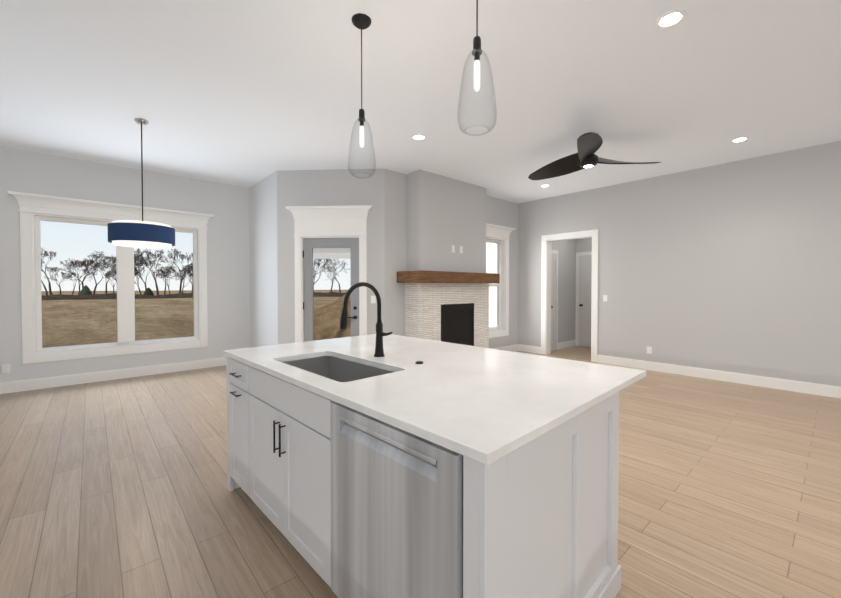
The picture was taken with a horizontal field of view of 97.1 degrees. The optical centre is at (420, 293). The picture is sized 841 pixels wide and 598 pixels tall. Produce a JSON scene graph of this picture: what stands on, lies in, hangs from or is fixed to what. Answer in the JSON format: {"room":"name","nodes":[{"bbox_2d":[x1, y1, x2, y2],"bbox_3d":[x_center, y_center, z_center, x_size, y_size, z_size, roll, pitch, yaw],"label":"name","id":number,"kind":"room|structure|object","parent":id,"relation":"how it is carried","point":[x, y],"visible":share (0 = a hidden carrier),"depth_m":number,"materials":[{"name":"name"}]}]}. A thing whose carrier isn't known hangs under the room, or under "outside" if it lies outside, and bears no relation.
{"room":"open-plan kitchen","nodes":[
{"label":"open-plan kitchen","id":0,"kind":"room"},
{"bbox_2d":[0,346,840,597],"bbox_3d":[1.184,1.318,2.639,12.570,0.060,12.120,-1,1,-42],"label":"floor","id":1,"kind":"structure","parent":0,"point":[116,488],"depth_m":2.36,"materials":[{"name":"brown wood"}]},
{"bbox_2d":[223,354,626,597],"bbox_3d":[-0.205,0.855,2.032,1.027,0.885,2.088,-1,1,-44],"label":"kitchen island","id":2,"kind":"object","parent":1,"relation":"on","point":[380,463],"depth_m":1.32,"materials":[{"name":"white wood"}]},
{"bbox_2d":[330,401,462,597],"bbox_3d":[-0.097,0.872,1.282,0.104,0.875,0.664,-1,1,-44],"label":"dishwasher","id":3,"kind":"object","parent":2,"relation":"in","point":[396,493],"depth_m":1.21,"materials":[{"name":"silver metal"}]},
{"bbox_2d":[223,335,645,461],"bbox_3d":[-0.086,0.396,2.148,1.335,0.030,2.110,-1,1,-44],"label":"island countertop","id":4,"kind":"structure","parent":2,"relation":"on","point":[483,402],"depth_m":1.57,"materials":[{"name":"white stone"}]},
{"bbox_2d":[275,354,394,381],"bbox_3d":[-0.469,0.519,2.022,0.452,0.236,0.842,-1,1,-44],"label":"sink","id":5,"kind":"object","parent":4,"relation":"in","point":[335,367],"depth_m":2.30,"materials":[{"name":"grey metal"}]},
{"bbox_2d":[340,282,394,357],"bbox_3d":[-0.303,0.158,2.124,0.302,0.445,0.153,-1,1,-44],"label":"faucet","id":6,"kind":"object","parent":4,"relation":"on","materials":[{"name":"black metal"}]},
{"bbox_2d":[397,270,499,347],"bbox_3d":[0.512,0.447,6.093,1.890,1.570,0.518,-1,1,-42],"label":"fireplace","id":7,"kind":"object","parent":1,"relation":"on","point":[446,306],"visible":0.73,"depth_m":5.87,"materials":[{"name":"brick"}]},
{"bbox_2d":[0,141,840,386],"bbox_3d":[0.473,-0.242,1.982,10.390,3.120,11.840,-1,1,-42],"label":"wall","id":8,"kind":"structure","parent":0,"point":[734,266],"depth_m":5.56,"materials":[{"name":"grey paint"}]},
{"bbox_2d":[1,364,9,373],"bbox_3d":[-5.201,0.945,4.660,0.072,0.115,0.008,-1,1,-42],"label":"outlet","id":9,"kind":"object","parent":8,"relation":"attached to","point":[5,368],"visible":1,"depth_m":4.66,"materials":[{"name":"white plastic"}]},
{"bbox_2d":[7,191,213,363],"bbox_3d":[-4.323,-0.193,5.450,2.284,2.170,0.257,-1,1,-42],"label":"window","id":10,"kind":"structure","parent":8,"relation":"in","point":[35,210],"depth_m":5.30,"materials":[{"name":"white wood"}]},
{"bbox_2d":[0,357,225,393],"bbox_3d":[-5.054,1.183,4.790,5.440,0.140,0.017,-1,1,-42],"label":"baseboard","id":11,"kind":"structure","parent":8,"relation":"attached to","point":[57,381],"depth_m":5.28,"materials":[{"name":"white wood"}]},
{"bbox_2d":[286,205,372,342],"bbox_3d":[-1.340,-0.020,5.579,1.274,2.520,0.272,0,1,3],"label":"door frame","id":12,"kind":"structure","parent":8,"relation":"attached to","point":[350,221],"depth_m":5.51,"materials":[{"name":"white wood"}]},
{"bbox_2d":[303,238,358,341],"bbox_3d":[-1.350,0.200,5.581,0.877,2.056,0.113,0,1,3],"label":"patio door","id":13,"kind":"structure","parent":8,"relation":"in","point":[310,244],"depth_m":5.58,"materials":[{"name":"grey wood"}]},
{"bbox_2d":[313,248,349,258],"bbox_3d":[-1.186,0.247,8.220,4.626,3.000,4.990,0,1,3],"label":"porch roof","id":14,"kind":"structure","parent":8,"relation":"attached to","point":[329,253],"depth_m":10.60,"materials":[{"name":"white"}]},
{"bbox_2d":[371,296,375,302],"bbox_3d":[-0.702,0.091,5.513,0.072,0.115,0.009,0,1,3],"label":"light switch","id":15,"kind":"object","parent":8,"relation":"attached to","point":[373,299],"visible":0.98,"depth_m":5.51,"materials":[{"name":"white plastic"}]},
{"bbox_2d":[486,223,515,337],"bbox_3d":[1.431,-0.222,7.269,1.104,2.170,0.257,-1,1,-42],"label":"window","id":16,"kind":"structure","parent":8,"relation":"in","point":[498,235],"depth_m":7.50,"materials":[{"name":"white wood"}]},
{"bbox_2d":[492,344,519,351],"bbox_3d":[1.503,1.142,7.322,1.470,0.140,0.016,-1,1,-42],"label":"baseboard","id":17,"kind":"structure","parent":8,"relation":"attached to","point":[516,347],"depth_m":7.64,"materials":[{"name":"white wood"}]},
{"bbox_2d":[520,344,540,353],"bbox_3d":[2.231,1.137,7.597,0.016,0.140,0.513,-1,1,-42],"label":"baseboard","id":18,"kind":"structure","parent":8,"relation":"attached to","point":[525,348],"depth_m":7.57,"materials":[{"name":"white wood"}]},
{"bbox_2d":[541,229,598,361],"bbox_3d":[2.830,0.039,7.029,0.190,2.355,1.100,-1,1,-42],"label":"trim","id":19,"kind":"structure","parent":8,"relation":"attached to","point":[546,251],"depth_m":7.26,"materials":[{"name":"white wood"}]},
{"bbox_2d":[647,346,651,353],"bbox_3d":[3.677,0.914,5.970,0.008,0.115,0.072,-1,1,-42],"label":"electrical outlet","id":20,"kind":"object","parent":8,"relation":"attached to","point":[649,350],"visible":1,"depth_m":5.96,"materials":[{"name":"white plastic"}]},
{"bbox_2d":[597,355,840,398],"bbox_3d":[5.586,1.199,3.819,0.016,0.140,7.383,-1,1,-42],"label":"baseboard","id":21,"kind":"structure","parent":8,"relation":"attached to","point":[732,377],"depth_m":5.20,"materials":[{"name":"white wood"}]},
{"bbox_2d":[0,0,840,203],"bbox_3d":[0.473,-1.812,1.957,10.670,0.060,12.120,-1,1,-42],"label":"ceiling","id":22,"kind":"structure","parent":0,"point":[246,93],"depth_m":3.22,"materials":[{"name":"white paint"}]},
{"bbox_2d":[107,118,174,247],"bbox_3d":[-2.928,-1.156,3.909,0.570,1.315,0.570,-1,1,-42],"label":"chandelier","id":23,"kind":"object","parent":22,"relation":"hanging from","point":[135,233],"visible":1,"depth_m":3.73,"materials":[{"name":"blue fabric"}]},
{"bbox_2d":[348,13,375,178],"bbox_3d":[-0.387,-1.282,2.445,0.186,1.015,0.186,-1,1,-42],"label":"pendant light","id":24,"kind":"object","parent":22,"relation":"hanging from","point":[361,21],"visible":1,"depth_m":2.44,"materials":[{"name":"black"}]},
{"bbox_2d":[412,134,425,139],"bbox_3d":[-0.020,-1.817,4.328,0.169,0.006,0.169,1,1,39],"label":"recessed light","id":25,"kind":"object","parent":22,"relation":"in","point":[417,136],"depth_m":4.33,"materials":[{"name":"white"}]},
{"bbox_2d":[457,0,496,135],"bbox_3d":[0.265,-1.271,1.741,0.186,1.015,0.186,-1,1,-42],"label":"pendant light","id":26,"kind":"object","parent":22,"relation":"hanging from","point":[476,53],"visible":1,"depth_m":1.73,"materials":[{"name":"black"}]},
{"bbox_2d":[528,132,660,179],"bbox_3d":[1.799,-1.641,4.340,1.484,0.358,1.380,-1,1,-42],"label":"ceiling fan","id":27,"kind":"object","parent":22,"relation":"hanging from","point":[589,144],"visible":1,"depth_m":4.28,"materials":[{"name":"black"}]},
{"bbox_2d":[655,9,685,28],"bbox_3d":[1.631,-1.786,2.424,0.169,0.006,0.169,1,1,42],"label":"recessed light","id":28,"kind":"object","parent":22,"relation":"in","point":[670,19],"depth_m":2.42,"materials":[{"name":"white"}]},
{"bbox_2d":[730,137,748,142],"bbox_3d":[3.781,-1.818,4.400,0.169,0.006,0.169,1,1,42],"label":"recessed light","id":29,"kind":"object","parent":22,"relation":"in","point":[740,139],"depth_m":4.39,"materials":[{"name":"white"}]},
{"bbox_2d":[486,242,496,326],"bbox_3d":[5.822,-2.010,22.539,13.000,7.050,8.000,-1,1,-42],"label":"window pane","id":30,"kind":"object","parent":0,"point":[491,258],"depth_m":15.88,"materials":[{"name":"white"}]},
{"bbox_2d":[552,239,575,342],"bbox_3d":[2.975,-0.340,8.028,1.380,3.080,0.100,-1,1,-42],"label":"wall","id":31,"kind":"structure","parent":0,"point":[568,250],"depth_m":8.18,"materials":[{"name":"paint"}]},
{"bbox_2d":[551,253,556,350],"bbox_3d":[2.738,0.186,7.671,0.420,2.020,0.124,-1,1,-42],"label":"hall door","id":32,"kind":"structure","parent":31,"relation":"in","point":[554,304],"depth_m":7.76,"materials":[{"name":"white wood"}]},
{"bbox_2d":[552,250,557,349],"bbox_3d":[2.701,0.150,7.712,0.580,2.110,0.020,-1,1,-42],"label":"door frame","id":33,"kind":"structure","parent":31,"relation":"attached to","point":[555,251],"depth_m":7.88,"materials":[{"name":"white wood"}]},
{"bbox_2d":[558,340,575,349],"bbox_3d":[3.221,1.128,8.192,0.813,0.140,0.016,-1,1,-42],"label":"baseboard","id":34,"kind":"structure","parent":31,"relation":"attached to","point":[566,344],"depth_m":8.15,"materials":[{"name":"white wood"}]},
{"bbox_2d":[576,238,591,346],"bbox_3d":[4.323,-0.333,7.640,0.100,3.080,2.670,-1,1,-42],"label":"wall","id":35,"kind":"structure","parent":0,"point":[585,244],"depth_m":8.30,"materials":[{"name":"paint"}]},
{"bbox_2d":[575,252,591,345],"bbox_3d":[3.836,0.142,8.105,0.020,2.115,0.920,-1,1,-42],"label":"door frame","id":36,"kind":"structure","parent":35,"relation":"attached to","point":[577,299],"depth_m":8.41,"materials":[{"name":"white wood"}]},
{"bbox_2d":[579,255,591,346],"bbox_3d":[3.794,0.180,8.068,0.124,2.020,0.750,-1,1,-42],"label":"hall door","id":37,"kind":"structure","parent":35,"relation":"in","point":[585,272],"depth_m":8.27,"materials":[{"name":"white wood"}]},
{"label":"outside","id":38,"kind":"structure","parent":0,"visible":0},
{"bbox_2d":[41,290,347,347],"bbox_3d":[-35.775,0.014,115.368,400.000,0.001,300.000,-1,1,-42],"label":"ground","id":39,"kind":"structure","parent":38,"point":[84,320],"depth_m":22.39,"materials":[{"name":"brown plant"}]},
{"bbox_2d":[313,294,350,340],"bbox_3d":[-1.853,0.610,14.813,8.000,2.167,6.800,0,1,-7],"label":"mound","id":40,"kind":"object","parent":39,"relation":"on","point":[325,323],"depth_m":12.59,"materials":[{"name":"brown soil"}]}
]}

